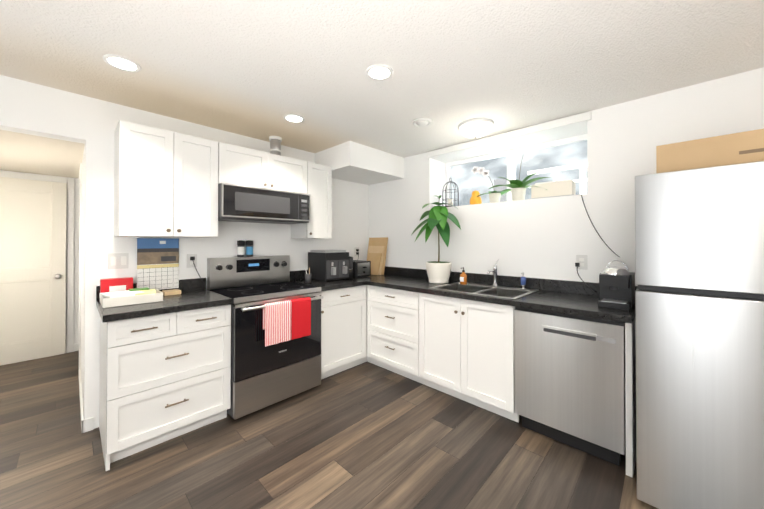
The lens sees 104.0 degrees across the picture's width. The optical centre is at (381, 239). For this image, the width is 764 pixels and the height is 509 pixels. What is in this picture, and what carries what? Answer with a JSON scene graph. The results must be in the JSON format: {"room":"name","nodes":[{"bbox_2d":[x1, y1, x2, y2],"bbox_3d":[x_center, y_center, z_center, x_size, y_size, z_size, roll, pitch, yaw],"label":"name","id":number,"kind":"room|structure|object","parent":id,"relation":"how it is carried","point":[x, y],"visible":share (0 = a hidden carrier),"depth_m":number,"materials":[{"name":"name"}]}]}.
{"room":"kitchen","nodes":[
{"label":"kitchen","id":0,"kind":"room"},
{"bbox_2d":[0,170,78,343],"bbox_3d":[-3.687,0.260,3.795,0.140,2.200,2.470,0,-1,44],"label":"door frame","id":1,"kind":"structure","parent":0,"point":[76,256],"depth_m":3.64,"materials":[{"name":"white paint"}]},
{"bbox_2d":[0,171,74,365],"bbox_3d":[-4.023,0.306,3.251,0.125,2.100,0.930,0,-1,44],"label":"hall door","id":2,"kind":"structure","parent":1,"relation":"in","point":[36,230],"depth_m":3.38,"materials":[{"name":"white paint"}]},
{"bbox_2d":[78,144,85,411],"bbox_3d":[-2.882,0.254,2.980,2.130,2.200,0.170,0,-1,44],"label":"wall","id":3,"kind":"structure","parent":0,"point":[84,153],"depth_m":2.56,"materials":[{"name":"white paint"}]},
{"bbox_2d":[74,163,86,432],"bbox_3d":[-2.906,0.299,2.866,2.272,2.110,0.030,0,-1,44],"label":"door trim","id":4,"kind":"structure","parent":3,"relation":"attached to","point":[77,347],"depth_m":2.94,"materials":[{"name":"white wood"}]},
{"bbox_2d":[0,75,368,428],"bbox_3d":[-2.061,0.169,2.212,0.120,2.360,6.140,0,-1,44],"label":"wall","id":5,"kind":"structure","parent":0,"point":[29,108],"depth_m":2.19,"materials":[{"name":"white paint"}]},
{"bbox_2d":[108,253,128,268],"bbox_3d":[-1.962,0.159,2.221,0.009,0.115,0.115,0,-1,44],"label":"switch plate","id":6,"kind":"object","parent":5,"relation":"attached to","point":[118,260],"visible":1,"depth_m":2.22,"materials":[{"name":"white plastic"}]},
{"bbox_2d":[137,238,178,289],"bbox_3d":[-1.781,0.195,2.380,0.004,0.410,0.270,0,-1,44],"label":"calendar","id":7,"kind":"object","parent":5,"relation":"attached to","point":[161,255],"visible":0.83,"depth_m":2.38,"materials":[{"name":"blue paper"}]},
{"bbox_2d":[114,120,221,237],"bbox_3d":[-1.653,-0.408,2.311,0.330,0.774,0.606,0,-1,44],"label":"upper cabinet","id":8,"kind":"object","parent":5,"relation":"attached to","point":[166,182],"depth_m":2.16,"materials":[{"name":"white wood"}]},
{"bbox_2d":[187,254,204,284],"bbox_3d":[-1.601,0.263,2.573,0.040,0.278,0.134,0,-1,44],"label":"outlet","id":9,"kind":"object","parent":5,"relation":"attached to","point":[191,260],"visible":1,"depth_m":2.56,"materials":[{"name":"white plastic"}]},
{"bbox_2d":[222,143,309,193],"bbox_3d":[-1.157,-0.621,2.829,0.330,0.340,0.822,0,-1,44],"label":"upper cabinet","id":10,"kind":"object","parent":5,"relation":"attached to","point":[240,165],"depth_m":2.68,"materials":[{"name":"white wood"}]},
{"bbox_2d":[218,183,310,223],"bbox_3d":[-1.134,-0.307,2.802,0.398,0.285,0.814,0,-1,44],"label":"microwave","id":11,"kind":"object","parent":10,"relation":"attached to","point":[241,203],"visible":0.96,"depth_m":2.61,"materials":[{"name":"grey metal"}]},
{"bbox_2d":[269,136,281,155],"bbox_3d":[-1.050,-0.898,2.940,0.119,0.213,0.119,0,-1,44],"label":"vent","id":12,"kind":"object","parent":10,"relation":"on","point":[275,144],"visible":0.88,"depth_m":2.90,"materials":[{"name":"silver metal"}]},
{"bbox_2d":[291,162,331,238],"bbox_3d":[-0.766,-0.401,3.234,0.330,0.774,0.302,0,-1,44],"label":"upper cabinet","id":13,"kind":"object","parent":5,"relation":"attached to","point":[320,224],"depth_m":3.14,"materials":[{"name":"white wood"}]},
{"bbox_2d":[355,247,358,257],"bbox_3d":[-0.351,0.166,3.842,0.087,0.129,0.051,0,-1,44],"label":"outlet","id":14,"kind":"object","parent":5,"relation":"attached to","point":[356,251],"visible":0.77,"depth_m":3.82,"materials":[{"name":"white plastic"}]},
{"bbox_2d":[0,351,657,508],"bbox_3d":[-0.820,1.390,1.012,8.120,0.100,6.140,0,-1,44],"label":"floor","id":15,"kind":"structure","parent":0,"point":[366,435],"depth_m":1.83,"materials":[{"name":"brown wood"}]},
{"bbox_2d":[99,304,230,470],"bbox_3d":[-1.566,0.911,2.169,0.641,0.871,0.679,0,-1,44],"label":"base cabinet","id":16,"kind":"object","parent":15,"relation":"on","point":[164,377],"visible":0.96,"depth_m":1.92,"materials":[{"name":"white wood"}]},
{"bbox_2d":[96,278,232,321],"bbox_3d":[-1.571,0.404,2.164,0.646,0.140,0.700,0,-1,44],"label":"countertop","id":17,"kind":"structure","parent":16,"relation":"on","point":[194,294],"depth_m":2.05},
{"bbox_2d":[100,277,132,292],"bbox_3d":[-1.929,0.358,2.171,0.066,0.150,0.175,0,-1,44],"label":"box","id":18,"kind":"object","parent":17,"relation":"on","point":[115,284],"visible":0.69,"depth_m":2.15,"materials":[{"name":"red cardboard"}]},
{"bbox_2d":[99,287,162,307],"bbox_3d":[-1.752,0.395,2.084,0.300,0.075,0.315,0,-1,44],"label":"paper tray","id":19,"kind":"object","parent":17,"relation":"on","point":[133,296],"visible":1,"depth_m":2.01,"materials":[{"name":"white plastic"}]},
{"bbox_2d":[162,289,180,295],"bbox_3d":[-1.671,0.419,2.370,0.100,0.030,0.110,0,-1,44],"label":"block","id":20,"kind":"object","parent":17,"relation":"on","point":[171,292],"visible":0.88,"depth_m":2.34,"materials":[{"name":"brown wood"}]},
{"bbox_2d":[207,255,323,418],"bbox_3d":[-1.020,0.756,2.647,0.722,1.188,0.758,0,-1,44],"label":"range","id":21,"kind":"object","parent":15,"relation":"on","point":[262,376],"visible":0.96,"depth_m":2.47,"materials":[{"name":"grey metal"}]},
{"bbox_2d":[237,240,252,256],"bbox_3d":[-1.297,0.085,2.831,0.066,0.155,0.146,0,-1,44],"label":"shakers","id":22,"kind":"object","parent":21,"relation":"on","point":[241,248],"visible":0.96,"depth_m":2.81,"materials":[{"name":"grey"}]},
{"bbox_2d":[263,300,290,346],"bbox_3d":[-0.824,0.650,2.348,0.050,0.320,0.215,0,-1,44],"label":"striped towel","id":23,"kind":"object","parent":21,"relation":"hanging from","point":[277,321],"visible":1,"depth_m":2.33,"materials":[{"name":"fabric"}]},
{"bbox_2d":[291,297,310,339],"bbox_3d":[-0.684,0.651,2.494,0.051,0.320,0.180,0,-1,44],"label":"towel","id":24,"kind":"object","parent":21,"relation":"hanging from","point":[300,317],"visible":0.96,"depth_m":2.47,"materials":[{"name":"red fabric"}]},
{"bbox_2d":[320,285,366,378],"bbox_3d":[-0.374,0.920,3.405,0.646,0.871,1.228,0,-1,44],"label":"base cabinet","id":25,"kind":"object","parent":15,"relation":"on","point":[343,329],"visible":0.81,"depth_m":2.98,"materials":[{"name":"white wood"}]},
{"bbox_2d":[290,270,367,290],"bbox_3d":[-0.600,0.411,3.174,0.648,0.140,0.577,0,-1,44],"label":"countertop","id":26,"kind":"structure","parent":25,"relation":"on","point":[298,276],"depth_m":3.13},
{"bbox_2d":[305,267,310,282],"bbox_3d":[-0.755,0.359,3.050,0.068,0.160,0.068,0,-1,44],"label":"utensil cup","id":27,"kind":"object","parent":26,"relation":"on","point":[307,277],"visible":1,"depth_m":3.02,"materials":[{"name":"grey metal"}]},
{"bbox_2d":[308,250,348,281],"bbox_3d":[-0.576,0.278,3.295,0.380,0.325,0.320,0,-1,44],"label":"air fryer","id":28,"kind":"object","parent":26,"relation":"on","point":[326,265],"visible":0.94,"depth_m":3.19,"materials":[{"name":"black plastic"}]},
{"bbox_2d":[367,285,423,383],"bbox_3d":[0.261,0.919,3.202,0.769,0.871,0.641,0,-1,44],"label":"base cabinet","id":29,"kind":"object","parent":15,"relation":"on","point":[392,330],"visible":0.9,"depth_m":2.94,"materials":[{"name":"white wood"}]},
{"bbox_2d":[419,293,518,422],"bbox_3d":[0.844,0.914,2.639,0.845,0.871,0.646,0,-1,44],"label":"base cabinet","id":30,"kind":"object","parent":15,"relation":"on","point":[466,350],"visible":0.75,"depth_m":2.39,"materials":[{"name":"white wood"}]},
{"bbox_2d":[368,266,637,323],"bbox_3d":[0.606,0.409,2.870,2.808,0.140,0.654,0,-1,44],"label":"countertop","id":31,"kind":"structure","parent":30,"relation":"on","point":[577,298],"depth_m":2.41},
{"bbox_2d":[348,256,352,278],"bbox_3d":[-0.374,0.317,3.404,0.091,0.250,0.091,0,-1,44],"label":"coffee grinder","id":32,"kind":"object","parent":31,"relation":"on","point":[350,267],"visible":0.58,"depth_m":3.37,"materials":[{"name":"black plastic"}]},
{"bbox_2d":[353,260,370,277],"bbox_3d":[-0.305,0.349,3.583,0.310,0.187,0.231,0,-1,44],"label":"toaster","id":33,"kind":"object","parent":31,"relation":"on","point":[361,268],"visible":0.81,"depth_m":3.48,"materials":[{"name":"black plastic"}]},
{"bbox_2d":[367,237,387,274],"bbox_3d":[-0.100,0.209,3.852,0.335,0.472,0.168,0,-1,44],"label":"cutting boards","id":34,"kind":"object","parent":31,"relation":"on","point":[377,251],"visible":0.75,"depth_m":3.80,"materials":[{"name":"brown wood"}]},
{"bbox_2d":[412,195,460,283],"bbox_3d":[0.531,-0.006,3.007,0.576,0.890,0.411,0,-1,44],"label":"fiddle-leaf fig plant","id":35,"kind":"object","parent":31,"relation":"on","point":[438,271],"visible":1,"depth_m":2.96,"materials":[{"name":"green plant"}]},
{"bbox_2d":[460,267,466,284],"bbox_3d":[0.794,0.355,2.916,0.066,0.167,0.074,0,-1,44],"label":"soap bottle","id":36,"kind":"object","parent":31,"relation":"on","point":[463,278],"visible":1,"depth_m":2.90,"materials":[{"name":"orange plastic"}]},
{"bbox_2d":[430,282,538,299],"bbox_3d":[0.880,0.519,2.615,0.756,0.174,0.566,0,-1,44],"label":"sink","id":37,"kind":"object","parent":31,"relation":"in","point":[514,293],"visible":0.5,"depth_m":2.67,"materials":[{"name":"metal"}]},
{"bbox_2d":[521,272,525,288],"bbox_3d":[1.222,0.357,2.590,0.042,0.147,0.066,0,-1,44],"label":"soap dispenser","id":38,"kind":"object","parent":37,"relation":"on","point":[523,280],"visible":1,"depth_m":2.58,"materials":[{"name":"blue plastic"}]},
{"bbox_2d":[487,259,498,285],"bbox_3d":[1.019,0.307,2.739,0.056,0.249,0.216,0,-1,44],"label":"faucet","id":39,"kind":"object","parent":31,"relation":"on","point":[494,270],"visible":1,"depth_m":2.76,"materials":[{"name":"silver metal"}]},
{"bbox_2d":[598,260,634,309],"bbox_3d":[1.566,0.284,1.992,0.166,0.295,0.350,0,-1,44],"label":"coffee machine","id":40,"kind":"object","parent":31,"relation":"on","point":[617,287],"visible":1,"depth_m":1.90,"materials":[{"name":"black plastic"}]},
{"bbox_2d":[514,307,625,465],"bbox_3d":[1.369,0.912,2.129,0.608,0.864,0.620,0,-1,44],"label":"dishwasher","id":41,"kind":"object","parent":15,"relation":"on","point":[569,373],"visible":0.94,"depth_m":1.88,"materials":[{"name":"grey metal"}]},
{"bbox_2d":[625,318,635,477],"bbox_3d":[1.616,0.909,1.917,0.032,0.871,0.617,0,-1,44],"label":"cabinet end panel","id":42,"kind":"object","parent":15,"relation":"on","point":[630,379],"visible":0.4,"depth_m":1.70,"materials":[{"name":"white wood"}]},
{"bbox_2d":[635,161,763,508],"bbox_3d":[1.835,0.500,1.538,0.756,1.684,0.801,0,-1,44],"label":"refrigerator","id":43,"kind":"object","parent":15,"relation":"on","point":[699,275],"visible":1,"depth_m":1.35,"materials":[{"name":"grey metal"}]},
{"bbox_2d":[656,129,763,172],"bbox_3d":[2.016,-0.409,1.454,0.985,0.167,0.631,0,-1,44],"label":"cardboard box","id":44,"kind":"object","parent":43,"relation":"on","point":[737,148],"visible":0.71,"depth_m":1.43,"materials":[{"name":"brown cardboard"}]},
{"bbox_2d":[0,0,763,177],"bbox_3d":[-0.820,-0.945,1.028,8.120,0.350,6.140,0,-1,44],"label":"ceiling","id":45,"kind":"structure","parent":0,"point":[258,69],"depth_m":1.68,"materials":[{"name":"beige paint"}]},
{"bbox_2d":[103,54,140,71],"bbox_3d":[-1.492,-1.010,1.716,0.167,0.008,0.167,0,-1,44],"label":"recessed light","id":46,"kind":"object","parent":45,"relation":"in","point":[121,63],"visible":1,"depth_m":1.71,"materials":[{"name":"white plastic"}]},
{"bbox_2d":[284,114,304,122],"bbox_3d":[-0.729,-1.005,2.481,0.167,0.008,0.167,0,-1,44],"label":"recessed light","id":47,"kind":"object","parent":45,"relation":"in","point":[294,118],"visible":1,"depth_m":2.48,"materials":[{"name":"white plastic"}]},
{"bbox_2d":[315,141,403,184],"bbox_3d":[-0.254,-0.876,3.560,0.628,0.250,0.865,0,-1,44],"label":"ceiling bulkhead","id":48,"kind":"object","parent":45,"relation":"attached to","point":[351,161],"visible":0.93,"depth_m":3.31,"materials":[{"name":"white paint"}]},
{"bbox_2d":[366,64,392,80],"bbox_3d":[-0.016,-1.010,1.809,0.167,0.008,0.167,0,-1,44],"label":"recessed light","id":49,"kind":"object","parent":45,"relation":"in","point":[379,72],"visible":1,"depth_m":1.80,"materials":[{"name":"white plastic"}]},
{"bbox_2d":[412,118,431,126],"bbox_3d":[0.344,-0.996,2.558,0.169,0.024,0.169,0,-1,44],"label":"ceiling vent","id":50,"kind":"object","parent":45,"relation":"in","point":[421,122],"visible":1,"depth_m":2.53,"materials":[{"name":"white"}]},
{"bbox_2d":[458,118,493,137],"bbox_3d":[0.824,-0.950,2.624,0.300,0.114,0.300,0,-1,44],"label":"dome ceiling light","id":51,"kind":"object","parent":45,"relation":"attached to","point":[475,128],"visible":1,"depth_m":2.54,"materials":[{"name":"white glass"}]},
{"bbox_2d":[369,67,763,285],"bbox_3d":[2.026,0.169,2.251,5.720,2.360,0.420,0,-1,44],"label":"wall","id":52,"kind":"structure","parent":0,"point":[548,238],"depth_m":2.43,"materials":[{"name":"white paint"}]},
{"bbox_2d":[442,178,458,206],"bbox_3d":[0.767,-0.523,3.341,0.182,0.338,0.182,0,-1,44],"label":"lantern","id":53,"kind":"object","parent":52,"relation":"on","point":[450,201],"visible":0.88,"depth_m":3.32,"materials":[{"name":"black metal"}]},
{"bbox_2d":[470,191,481,204],"bbox_3d":[0.983,-0.435,3.133,0.124,0.160,0.124,0,-1,44],"label":"figurine","id":54,"kind":"object","parent":52,"relation":"on","point":[474,199],"visible":0.79,"depth_m":3.09,"materials":[{"name":"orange ceramic"}]},
{"bbox_2d":[472,166,510,202],"bbox_3d":[1.095,-0.561,2.997,0.281,0.410,0.316,0,0,-7],"label":"orchid","id":55,"kind":"object","parent":52,"relation":"on","point":[494,196],"visible":0.96,"depth_m":2.99,"materials":[{"name":"white"}]},
{"bbox_2d":[426,112,591,157],"bbox_3d":[1.069,-0.961,2.865,1.560,0.060,0.030,0,-1,44],"label":"window blind","id":56,"kind":"object","parent":52,"relation":"attached to","point":[579,118],"visible":0.96,"depth_m":2.70,"materials":[{"name":"white plastic"}]},
{"bbox_2d":[445,134,587,205],"bbox_3d":[1.327,-0.644,3.131,1.498,0.578,0.060,0,-1,44],"label":"window","id":57,"kind":"structure","parent":52,"relation":"in","point":[511,163],"depth_m":3.09,"materials":[{"name":"white plastic"}]},
{"bbox_2d":[489,157,550,200],"bbox_3d":[1.256,-0.578,2.804,0.633,0.441,0.338,0,-1,44],"label":"potted plant","id":58,"kind":"object","parent":52,"relation":"on","point":[518,190],"visible":0.96,"depth_m":2.79,"materials":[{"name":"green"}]},
{"bbox_2d":[530,179,575,198],"bbox_3d":[1.506,-0.434,2.631,0.350,0.150,0.160,0,-1,44],"label":"box","id":59,"kind":"object","parent":52,"relation":"on","point":[565,187],"visible":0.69,"depth_m":2.57,"materials":[{"name":"beige metal"}]},
{"bbox_2d":[576,255,587,269],"bbox_3d":[1.589,0.180,2.373,0.075,0.115,0.008,0,-1,44],"label":"outlet","id":60,"kind":"object","parent":52,"relation":"attached to","point":[581,260],"visible":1,"depth_m":2.37,"materials":[{"name":"white plastic"}]},
{"bbox_2d":[575,195,619,293],"bbox_3d":[1.645,0.025,2.374,0.403,0.783,0.137,0,-1,44],"label":"power cord","id":61,"kind":"object","parent":60,"relation":"attached to","point":[577,265],"visible":0.85,"depth_m":2.33,"materials":[{"name":"black plastic"}]},
{"label":"outside","id":62,"kind":"structure","parent":0,"visible":0},
{"bbox_2d":[451,140,587,205],"bbox_3d":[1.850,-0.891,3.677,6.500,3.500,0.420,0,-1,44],"label":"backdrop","id":63,"kind":"structure","parent":62,"point":[494,164],"depth_m":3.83,"materials":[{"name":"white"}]}
]}

